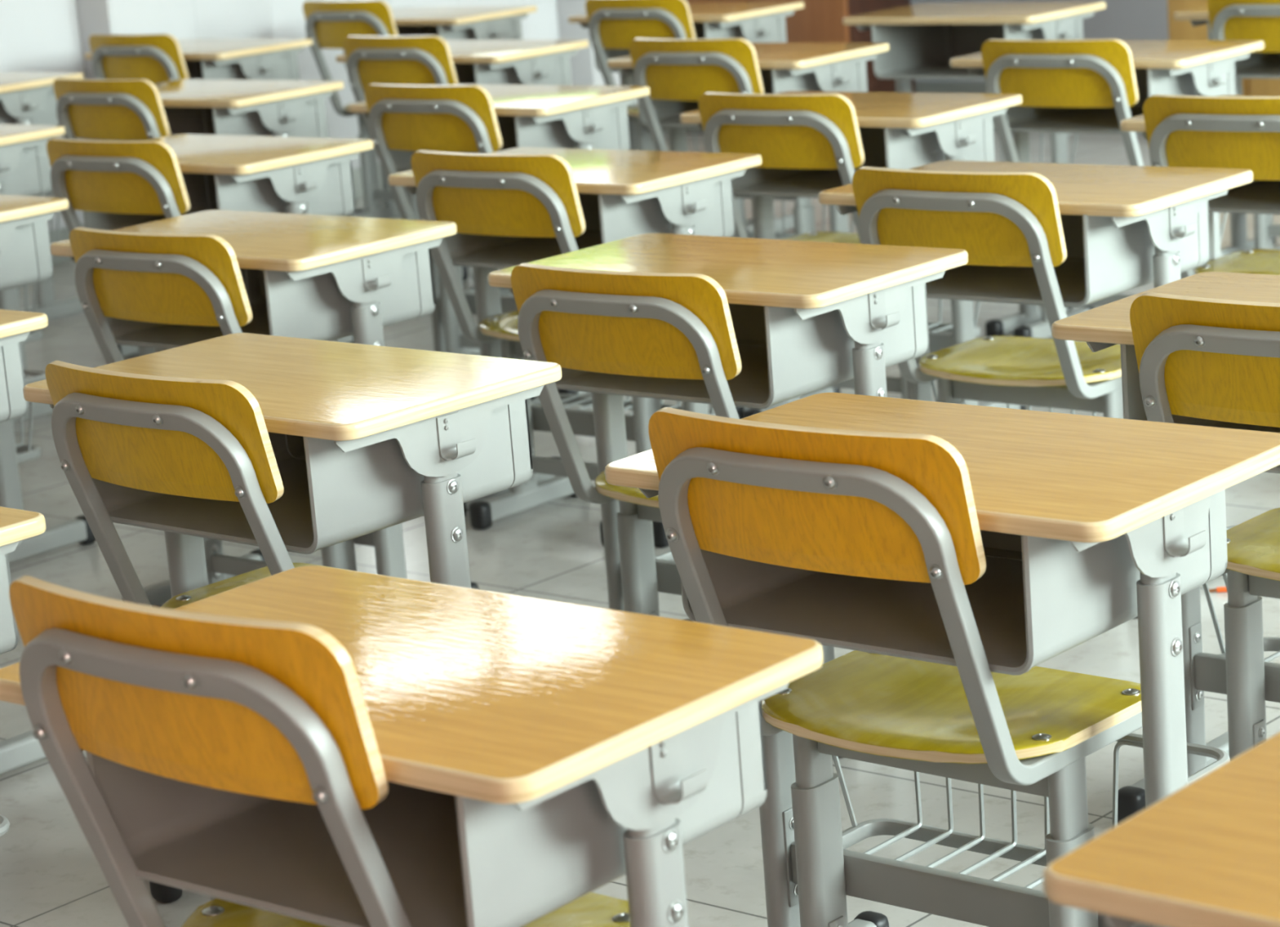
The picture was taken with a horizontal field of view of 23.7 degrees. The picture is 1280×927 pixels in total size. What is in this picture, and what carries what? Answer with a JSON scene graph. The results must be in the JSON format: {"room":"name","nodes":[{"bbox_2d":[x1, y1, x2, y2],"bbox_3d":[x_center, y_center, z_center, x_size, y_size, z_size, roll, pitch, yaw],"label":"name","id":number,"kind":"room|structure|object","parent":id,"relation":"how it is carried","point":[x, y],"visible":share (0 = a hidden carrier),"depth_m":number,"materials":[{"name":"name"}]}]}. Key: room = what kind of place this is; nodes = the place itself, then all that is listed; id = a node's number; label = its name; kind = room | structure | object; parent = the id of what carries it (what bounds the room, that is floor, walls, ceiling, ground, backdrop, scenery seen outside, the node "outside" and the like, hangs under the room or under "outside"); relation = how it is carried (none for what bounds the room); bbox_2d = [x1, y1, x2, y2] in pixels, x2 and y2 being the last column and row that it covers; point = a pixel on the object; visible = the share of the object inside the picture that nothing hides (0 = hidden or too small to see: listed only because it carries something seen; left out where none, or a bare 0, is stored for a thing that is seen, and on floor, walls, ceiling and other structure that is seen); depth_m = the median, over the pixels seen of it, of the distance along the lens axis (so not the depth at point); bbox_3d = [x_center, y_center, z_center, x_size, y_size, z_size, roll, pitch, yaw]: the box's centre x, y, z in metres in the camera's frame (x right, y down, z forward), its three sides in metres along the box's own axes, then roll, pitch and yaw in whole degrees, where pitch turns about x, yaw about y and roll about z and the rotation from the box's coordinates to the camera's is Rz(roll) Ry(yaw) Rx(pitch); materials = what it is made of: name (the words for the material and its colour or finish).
{"room":"classroom","nodes":[
{"label":"classroom","id":0,"kind":"room"},
{"bbox_2d":[0,0,638,231],"bbox_3d":[-3.712,-1.639,7.035,0.200,3.300,12.600,7,17,40],"label":"wall","id":1,"kind":"structure","parent":0,"point":[43,36],"depth_m":9.34,"materials":[{"name":"paint"}]},
{"bbox_2d":[75,0,274,140],"bbox_3d":[-1.510,-2.322,9.261,0.150,3.300,0.660,7,17,40],"label":"trim","id":2,"kind":"structure","parent":1,"relation":"attached to","point":[180,19],"depth_m":9.38,"materials":[{"name":"paint"}]},
{"bbox_2d":[48,163,382,264],"bbox_3d":[-3.453,-0.068,7.274,0.162,0.100,12.600,7,17,40],"label":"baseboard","id":3,"kind":"structure","parent":1,"relation":"attached to","point":[64,233],"depth_m":10.19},
{"bbox_2d":[556,0,620,85],"bbox_3d":[-0.185,-1.622,10.917,0.150,1.000,0.170,7,17,40],"label":"trim","id":4,"kind":"structure","parent":1,"relation":"attached to","point":[584,71],"depth_m":10.88,"materials":[{"name":"paint"}]},
{"bbox_2d":[0,130,1279,926],"bbox_3d":[0.287,0.444,4.120,10.400,0.060,13.000,7,17,40],"label":"floor","id":5,"kind":"structure","parent":0,"point":[51,876],"depth_m":4.56,"materials":[{"name":"tile"}]},
{"bbox_2d":[0,506,45,836],"bbox_3d":[-0.914,0.380,3.218,0.600,0.650,0.368,7,17,40],"label":"school desk","id":6,"kind":"object","parent":5,"relation":"on","point":[16,526],"visible":1,"depth_m":3.12,"materials":[{"name":"paint"}]},
{"bbox_2d":[0,814,9,836],"bbox_3d":[-0.861,0.437,3.273,0.500,0.161,0.134,7,17,40],"label":"basket","id":7,"kind":"object","parent":6,"relation":"on","point":[4,823],"depth_m":3.14,"materials":[{"name":"grey metal"}]},
{"bbox_2d":[0,124,65,423],"bbox_3d":[-1.603,-0.429,6.980,0.600,0.650,0.368,7,17,40],"label":"school desk","id":8,"kind":"object","parent":5,"relation":"on","point":[24,162],"visible":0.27,"depth_m":6.85,"materials":[{"name":"paint"}]},
{"bbox_2d":[17,283,42,342],"bbox_3d":[-1.549,-0.372,7.036,0.500,0.161,0.134,7,17,40],"label":"basket","id":9,"kind":"object","parent":8,"relation":"on","point":[37,335],"depth_m":6.92,"materials":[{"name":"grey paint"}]},
{"bbox_2d":[0,309,82,774],"bbox_3d":[-1.150,0.117,4.446,0.600,0.650,0.368,7,17,40],"label":"school desk","id":10,"kind":"object","parent":5,"relation":"on","point":[24,749],"visible":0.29,"depth_m":4.36,"materials":[{"name":"paint"}]},
{"bbox_2d":[0,71,84,319],"bbox_3d":[-1.806,-0.721,8.322,0.600,0.650,0.368,7,17,40],"label":"school desk","id":11,"kind":"object","parent":5,"relation":"on","point":[26,98],"visible":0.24,"depth_m":8.16,"materials":[{"name":"paint"}]},
{"bbox_2d":[42,191,59,244],"bbox_3d":[-1.752,-0.664,8.378,0.500,0.161,0.134,7,17,40],"label":"basket","id":12,"kind":"object","parent":11,"relation":"on","point":[51,193],"depth_m":8.29,"materials":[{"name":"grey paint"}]},
{"bbox_2d":[0,195,96,563],"bbox_3d":[-1.356,-0.155,5.704,0.600,0.650,0.368,7,17,40],"label":"school desk","id":13,"kind":"object","parent":5,"relation":"on","point":[25,255],"visible":0.76,"depth_m":5.59,"materials":[{"name":"paint"}]},
{"bbox_2d":[15,368,45,463],"bbox_3d":[-1.303,-0.099,5.759,0.500,0.161,0.134,7,17,40],"label":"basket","id":14,"kind":"object","parent":13,"relation":"on","point":[27,452],"depth_m":5.65,"materials":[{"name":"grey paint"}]},
{"bbox_2d":[53,78,170,357],"bbox_3d":[-1.153,-0.601,7.438,0.374,0.713,0.396,7,17,40],"label":"chair","id":15,"kind":"object","parent":5,"relation":"on","point":[106,109],"visible":0.4,"depth_m":7.23,"materials":[{"name":"paint"}]},
{"bbox_2d":[46,137,190,356],"bbox_3d":[-0.922,-0.326,6.171,0.374,0.707,0.396,6,17,40],"label":"chair","id":16,"kind":"object","parent":5,"relation":"on","point":[104,176],"visible":0.32,"depth_m":5.96,"materials":[{"name":"paint"}]},
{"bbox_2d":[88,33,189,84],"bbox_3d":[-1.309,-0.897,8.784,0.374,0.712,0.396,7,17,40],"label":"chair","id":17,"kind":"object","parent":5,"relation":"on","point":[153,58],"visible":0.36,"depth_m":8.57,"materials":[{"name":"paint"}]},
{"bbox_2d":[44,360,328,902],"bbox_3d":[-0.446,0.202,3.706,0.374,0.707,0.396,7,17,42],"label":"chair","id":18,"kind":"object","parent":5,"relation":"on","point":[201,438],"visible":0.47,"depth_m":3.50,"materials":[{"name":"paint"}]},
{"bbox_2d":[84,38,312,80],"bbox_3d":[-1.249,-0.887,8.857,0.600,0.650,0.368,7,17,40],"label":"school desk","id":19,"kind":"object","parent":5,"relation":"on","point":[221,59],"visible":0.22,"depth_m":8.64,"materials":[{"name":"paint"}]},
{"bbox_2d":[49,133,373,342],"bbox_3d":[-0.847,-0.322,6.255,0.600,0.650,0.368,7,17,40],"label":"school desk","id":20,"kind":"object","parent":5,"relation":"on","point":[304,175],"visible":0.2,"depth_m":6.07,"materials":[{"name":"paint"}]},
{"bbox_2d":[69,226,356,608],"bbox_3d":[-0.645,-0.058,4.930,0.374,0.696,0.396,6,17,40],"label":"chair","id":21,"kind":"object","parent":5,"relation":"on","point":[164,278],"visible":0.38,"depth_m":4.74,"materials":[{"name":"paint"}]},
{"bbox_2d":[102,79,354,343],"bbox_3d":[-1.031,-0.598,7.523,0.600,0.650,0.368,7,17,40],"label":"school desk","id":22,"kind":"object","parent":5,"relation":"on","point":[254,108],"visible":0.17,"depth_m":7.33,"materials":[{"name":"paint"}]},
{"bbox_2d":[49,209,479,605],"bbox_3d":[-0.607,-0.058,5.022,0.600,0.650,0.368,7,17,40],"label":"school desk","id":23,"kind":"object","parent":5,"relation":"on","point":[312,277],"visible":0.3,"depth_m":4.87,"materials":[{"name":"paint"}]},
{"bbox_2d":[22,333,561,598],"bbox_3d":[-0.406,0.208,3.795,0.600,0.650,0.368,7,17,41],"label":"school desk","id":24,"kind":"object","parent":5,"relation":"on","point":[365,439],"visible":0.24,"depth_m":3.61,"materials":[{"name":"paint"}]},
{"bbox_2d":[8,575,630,926],"bbox_3d":[-0.231,0.437,2.483,0.374,0.762,0.396,6,17,40],"label":"chair","id":25,"kind":"object","parent":5,"relation":"on","point":[277,710],"visible":0.94,"depth_m":2.27,"materials":[{"name":"paint"}]},
{"bbox_2d":[302,0,400,218],"bbox_3d":[-0.762,-1.075,9.352,0.374,0.721,0.396,7,17,41],"label":"chair","id":26,"kind":"object","parent":5,"relation":"on","point":[327,24],"visible":0.41,"depth_m":9.24,"materials":[{"name":"paint"}]},
{"bbox_2d":[0,565,823,926],"bbox_3d":[-0.173,0.474,2.553,0.600,0.650,0.386,6,17,39],"label":"school desk","id":27,"kind":"object","parent":5,"relation":"on","point":[537,755],"visible":0.65,"depth_m":2.40,"materials":[{"name":"paint"}]},
{"bbox_2d":[343,35,503,295],"bbox_3d":[-0.512,-0.792,8.055,0.374,0.711,0.396,7,17,40],"label":"chair","id":28,"kind":"object","parent":5,"relation":"on","point":[427,60],"visible":0.33,"depth_m":7.85,"materials":[{"name":"paint"}]},
{"bbox_2d":[342,5,537,213],"bbox_3d":[-0.627,-1.067,9.433,0.600,0.650,0.368,7,17,40],"label":"school desk","id":29,"kind":"object","parent":5,"relation":"on","point":[479,22],"visible":0.13,"depth_m":9.23,"materials":[{"name":"paint"}]},
{"bbox_2d":[364,83,535,399],"bbox_3d":[-0.342,-0.509,6.772,0.374,0.707,0.396,7,17,40],"label":"chair","id":30,"kind":"object","parent":5,"relation":"on","point":[455,118],"visible":0.48,"depth_m":6.59,"materials":[{"name":"paint"}]},
{"bbox_2d":[335,40,588,195],"bbox_3d":[-0.447,-0.781,8.124,0.600,0.650,0.368,7,17,40],"label":"school desk","id":31,"kind":"object","parent":5,"relation":"on","point":[499,62],"visible":0.1,"depth_m":7.90,"materials":[{"name":"paint"}]},
{"bbox_2d":[348,84,649,395],"bbox_3d":[-0.291,-0.502,6.852,0.600,0.650,0.368,7,17,40],"label":"school desk","id":32,"kind":"object","parent":5,"relation":"on","point":[528,116],"visible":0.17,"depth_m":6.68,"materials":[{"name":"paint"}]},
{"bbox_2d":[463,266,512,295],"bbox_3d":[-0.238,-0.445,6.908,0.500,0.161,0.134,7,17,40],"label":"basket","id":33,"kind":"object","parent":32,"relation":"on","point":[505,291],"depth_m":7.04,"materials":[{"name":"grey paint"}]},
{"bbox_2d":[410,150,661,546],"bbox_3d":[-0.142,-0.229,5.477,0.374,0.709,0.396,7,17,40],"label":"chair","id":34,"kind":"object","parent":5,"relation":"on","point":[492,194],"visible":0.52,"depth_m":5.34,"materials":[{"name":"paint"}]},
{"bbox_2d":[387,147,761,547],"bbox_3d":[-0.097,-0.222,5.563,0.600,0.650,0.368,7,17,40],"label":"school desk","id":35,"kind":"object","parent":5,"relation":"on","point":[623,194],"visible":0.33,"depth_m":5.46,"materials":[{"name":"paint"}]},
{"bbox_2d":[530,391,715,415],"bbox_3d":[-0.043,-0.165,5.618,0.500,0.161,0.136,7,17,40],"label":"basket","id":36,"kind":"object","parent":35,"relation":"on","point":[536,407],"depth_m":5.66,"materials":[{"name":"grey metal"}]},
{"bbox_2d":[511,262,834,663],"bbox_3d":[0.084,0.037,4.290,0.374,0.686,0.396,7,17,40],"label":"chair","id":37,"kind":"object","parent":5,"relation":"on","point":[656,325],"visible":0.42,"depth_m":4.12,"materials":[{"name":"paint"}]},
{"bbox_2d":[585,0,775,225],"bbox_3d":[0.108,-0.994,8.724,0.374,0.711,0.396,7,17,40],"label":"chair","id":38,"kind":"object","parent":5,"relation":"on","point":[612,24],"visible":0.34,"depth_m":8.56,"materials":[{"name":"paint"}]},
{"bbox_2d":[568,1,804,231],"bbox_3d":[0.154,-0.986,8.810,0.600,0.650,0.368,7,17,40],"label":"school desk","id":39,"kind":"object","parent":5,"relation":"on","point":[751,21],"visible":0.16,"depth_m":8.63,"materials":[{"name":"paint"}]},
{"bbox_2d":[693,133,697,151],"bbox_3d":[0.207,-0.929,8.865,0.500,0.161,0.134,7,17,40],"label":"basket","id":40,"kind":"object","parent":39,"relation":"on","point":[695,140],"depth_m":8.97,"materials":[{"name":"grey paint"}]},
{"bbox_2d":[629,37,815,235],"bbox_3d":[0.238,-0.683,7.322,0.374,0.711,0.396,7,17,40],"label":"chair","id":41,"kind":"object","parent":5,"relation":"on","point":[673,69],"visible":0.33,"depth_m":7.14,"materials":[{"name":"paint"}]},
{"bbox_2d":[488,233,968,757],"bbox_3d":[0.143,0.031,4.378,0.600,0.650,0.368,7,17,40],"label":"school desk","id":42,"kind":"object","parent":5,"relation":"on","point":[807,317],"visible":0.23,"depth_m":4.24,"materials":[{"name":"paint"}]},
{"bbox_2d":[654,550,674,561],"bbox_3d":[0.195,0.088,4.432,0.500,0.161,0.135,7,17,40],"label":"basket","id":43,"kind":"object","parent":42,"relation":"on","point":[667,556],"depth_m":4.56,"materials":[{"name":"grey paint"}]},
{"bbox_2d":[607,42,888,239],"bbox_3d":[0.281,-0.675,7.410,0.600,0.650,0.368,7,17,40],"label":"school desk","id":44,"kind":"object","parent":5,"relation":"on","point":[838,67],"visible":0.16,"depth_m":7.25,"materials":[{"name":"paint"}]},
{"bbox_2d":[742,197,853,239],"bbox_3d":[0.335,-0.618,7.465,0.500,0.161,0.134,7,17,40],"label":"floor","id":45,"kind":"structure","parent":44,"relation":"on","point":[842,224],"depth_m":7.44,"materials":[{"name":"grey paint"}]},
{"bbox_2d":[684,0,915,134],"bbox_3d":[0.471,-2.071,10.969,0.880,1.750,0.410,7,17,40],"label":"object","id":46,"kind":"object","parent":5,"relation":"on","point":[820,20],"visible":0.02,"depth_m":10.75,"materials":[{"name":"brown wood"}]},
{"bbox_2d":[698,92,905,417],"bbox_3d":[0.379,-0.407,6.085,0.374,0.705,0.396,7,17,40],"label":"chair","id":47,"kind":"object","parent":5,"relation":"on","point":[787,131],"visible":0.49,"depth_m":5.89,"materials":[{"name":"paint"}]},
{"bbox_2d":[680,91,1026,419],"bbox_3d":[0.442,-0.401,6.161,0.600,0.650,0.368,7,17,40],"label":"school desk","id":48,"kind":"object","parent":5,"relation":"on","point":[904,131],"visible":0.23,"depth_m":6.03,"materials":[{"name":"paint"}]},
{"bbox_2d":[928,298,980,337],"bbox_3d":[0.495,-0.344,6.217,0.500,0.161,0.135,7,17,40],"label":"basket","id":49,"kind":"object","parent":48,"relation":"on","point":[969,329],"depth_m":6.04,"materials":[{"name":"grey metal"}]},
{"bbox_2d":[648,407,1142,926],"bbox_3d":[0.273,0.281,3.062,0.374,0.731,0.396,7,17,41],"label":"chair","id":50,"kind":"object","parent":5,"relation":"on","point":[893,506],"visible":0.88,"depth_m":2.96,"materials":[{"name":"paint"}]},
{"bbox_2d":[604,392,1279,926],"bbox_3d":[0.331,0.303,3.127,0.600,0.650,0.386,7,17,40],"label":"school desk","id":51,"kind":"object","parent":5,"relation":"on","point":[1090,526],"visible":0.52,"depth_m":3.03,"materials":[{"name":"paint"}]},
{"bbox_2d":[831,733,1230,888],"bbox_3d":[0.379,0.358,3.192,0.500,0.161,0.135,7,17,40],"label":"basket","id":52,"kind":"object","parent":51,"relation":"on","point":[864,870],"depth_m":3.24,"materials":[{"name":"grey metal"}]},
{"bbox_2d":[843,1,1106,164],"bbox_3d":[0.896,-0.872,8.060,0.600,0.650,0.368,7,17,40],"label":"school desk","id":53,"kind":"object","parent":5,"relation":"on","point":[922,39],"visible":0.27,"depth_m":8.01,"materials":[{"name":"paint"}]},
{"bbox_2d":[1000,132,1077,164],"bbox_3d":[0.950,-0.815,8.116,0.500,0.161,0.134,7,17,40],"label":"basket","id":54,"kind":"object","parent":53,"relation":"on","point":[1061,140],"depth_m":7.89,"materials":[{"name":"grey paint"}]},
{"bbox_2d":[852,166,1123,418],"bbox_3d":[0.596,-0.139,4.841,0.374,0.706,0.396,7,17,41],"label":"chair","id":55,"kind":"object","parent":5,"relation":"on","point":[999,219],"visible":0.58,"depth_m":4.70,"materials":[{"name":"paint"}]},
{"bbox_2d":[818,160,1253,617],"bbox_3d":[0.647,-0.132,4.918,0.600,0.650,0.371,7,17,40],"label":"school desk","id":56,"kind":"object","parent":5,"relation":"on","point":[1126,228],"visible":0.19,"depth_m":4.73,"materials":[{"name":"paint"}]},
{"bbox_2d":[930,381,1096,416],"bbox_3d":[0.694,-0.075,4.974,0.500,0.161,0.134,7,17,40],"label":"basket","id":57,"kind":"object","parent":56,"relation":"on","point":[932,384],"depth_m":5.09,"materials":[{"name":"grey metal"}]},
{"bbox_2d":[981,38,1143,338],"bbox_3d":[1.008,-0.602,6.727,0.374,0.702,0.396,7,17,40],"label":"chair","id":58,"kind":"object","parent":5,"relation":"on","point":[1076,73],"visible":0.41,"depth_m":6.53,"materials":[{"name":"paint"}]},
{"bbox_2d":[950,40,1264,336],"bbox_3d":[1.052,-0.598,6.813,0.600,0.650,0.368,7,17,40],"label":"school desk","id":59,"kind":"object","parent":5,"relation":"on","point":[1200,68],"visible":0.27,"depth_m":6.71,"materials":[{"name":"paint"}]},
{"bbox_2d":[1220,213,1226,257],"bbox_3d":[1.106,-0.542,6.868,0.500,0.161,0.134,7,17,40],"label":"basket","id":60,"kind":"object","parent":59,"relation":"on","point":[1225,214],"depth_m":6.73,"materials":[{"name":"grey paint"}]},
{"bbox_2d":[1042,732,1279,926],"bbox_3d":[0.613,0.558,1.920,0.600,0.650,0.368,7,17,40],"label":"school desk","id":61,"kind":"object","parent":5,"relation":"on","point":[1206,854],"visible":1,"depth_m":1.91,"materials":[{"name":"paint"}]},
{"bbox_2d":[1051,271,1279,824],"bbox_3d":[0.859,0.134,3.686,0.600,0.650,0.375,7,17,40],"label":"school desk","id":62,"kind":"object","parent":5,"relation":"on","point":[1108,325],"visible":0.39,"depth_m":3.80,"materials":[{"name":"paint"}]},
{"bbox_2d":[1202,525,1279,662],"bbox_3d":[0.915,0.190,3.744,0.500,0.161,0.134,7,17,40],"label":"basket","id":63,"kind":"object","parent":62,"relation":"on","point":[1270,644],"depth_m":3.86,"materials":[{"name":"grey metal"}]},
{"bbox_2d":[1120,95,1279,271],"bbox_3d":[1.228,-0.315,5.518,0.600,0.650,0.368,7,17,40],"label":"school desk","id":64,"kind":"object","parent":5,"relation":"on","point":[1256,197],"visible":0.09,"depth_m":5.50,"materials":[{"name":"paint"}]},
{"bbox_2d":[1129,292,1279,759],"bbox_3d":[0.830,0.127,3.593,0.374,0.708,0.396,7,17,40],"label":"chair","id":65,"kind":"object","parent":5,"relation":"on","point":[1206,358],"visible":0.7,"depth_m":3.50,"materials":[{"name":"paint"}]},
{"bbox_2d":[1142,94,1279,279],"bbox_3d":[1.152,-0.325,5.457,0.374,0.708,0.396,7,17,40],"label":"chair","id":66,"kind":"object","parent":5,"relation":"on","point":[1227,132],"visible":0.51,"depth_m":5.30,"materials":[{"name":"paint"}]},
{"bbox_2d":[1208,586,1226,592],"bbox_3d":[0.919,0.199,4.818,0.042,0.009,0.008,-4,13,4],"label":"stub","id":67,"kind":"object","parent":5,"relation":"on","point":[1220,589],"visible":0.7,"depth_m":4.82,"materials":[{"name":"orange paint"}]},
{"bbox_2d":[1167,0,1279,95],"bbox_3d":[2.108,-1.531,9.621,0.960,1.050,0.340,7,17,40],"label":"podium","id":68,"kind":"object","parent":5,"relation":"on","point":[1177,29],"visible":0.02,"depth_m":9.75,"materials":[{"name":"brown wood"}]},
{"bbox_2d":[1173,5,1279,256],"bbox_3d":[1.670,-0.801,7.488,0.600,0.650,0.368,7,17,40],"label":"school desk","id":69,"kind":"object","parent":5,"relation":"on","point":[1258,64],"visible":0.12,"depth_m":7.58,"materials":[{"name":"paint"}]},
{"bbox_2d":[1207,0,1279,249],"bbox_3d":[1.627,-0.808,7.400,0.374,0.708,0.396,7,17,40],"label":"chair","id":70,"kind":"object","parent":5,"relation":"on","point":[1229,20],"visible":0.45,"depth_m":7.28,"materials":[{"name":"paint"}]},
{"bbox_2d":[910,0,1168,81],"bbox_3d":[4.297,-2.585,8.424,10.400,3.300,0.200,7,17,40],"label":"wall","id":71,"kind":"structure","parent":0,"point":[1121,20],"depth_m":10.87,"materials":[{"name":"white paint"}]},
{"bbox_2d":[915,80,985,93],"bbox_3d":[4.350,-1.007,8.703,10.000,0.100,0.012,7,17,40],"label":"baseboard","id":72,"kind":"structure","parent":71,"relation":"attached to","point":[976,87],"depth_m":11.40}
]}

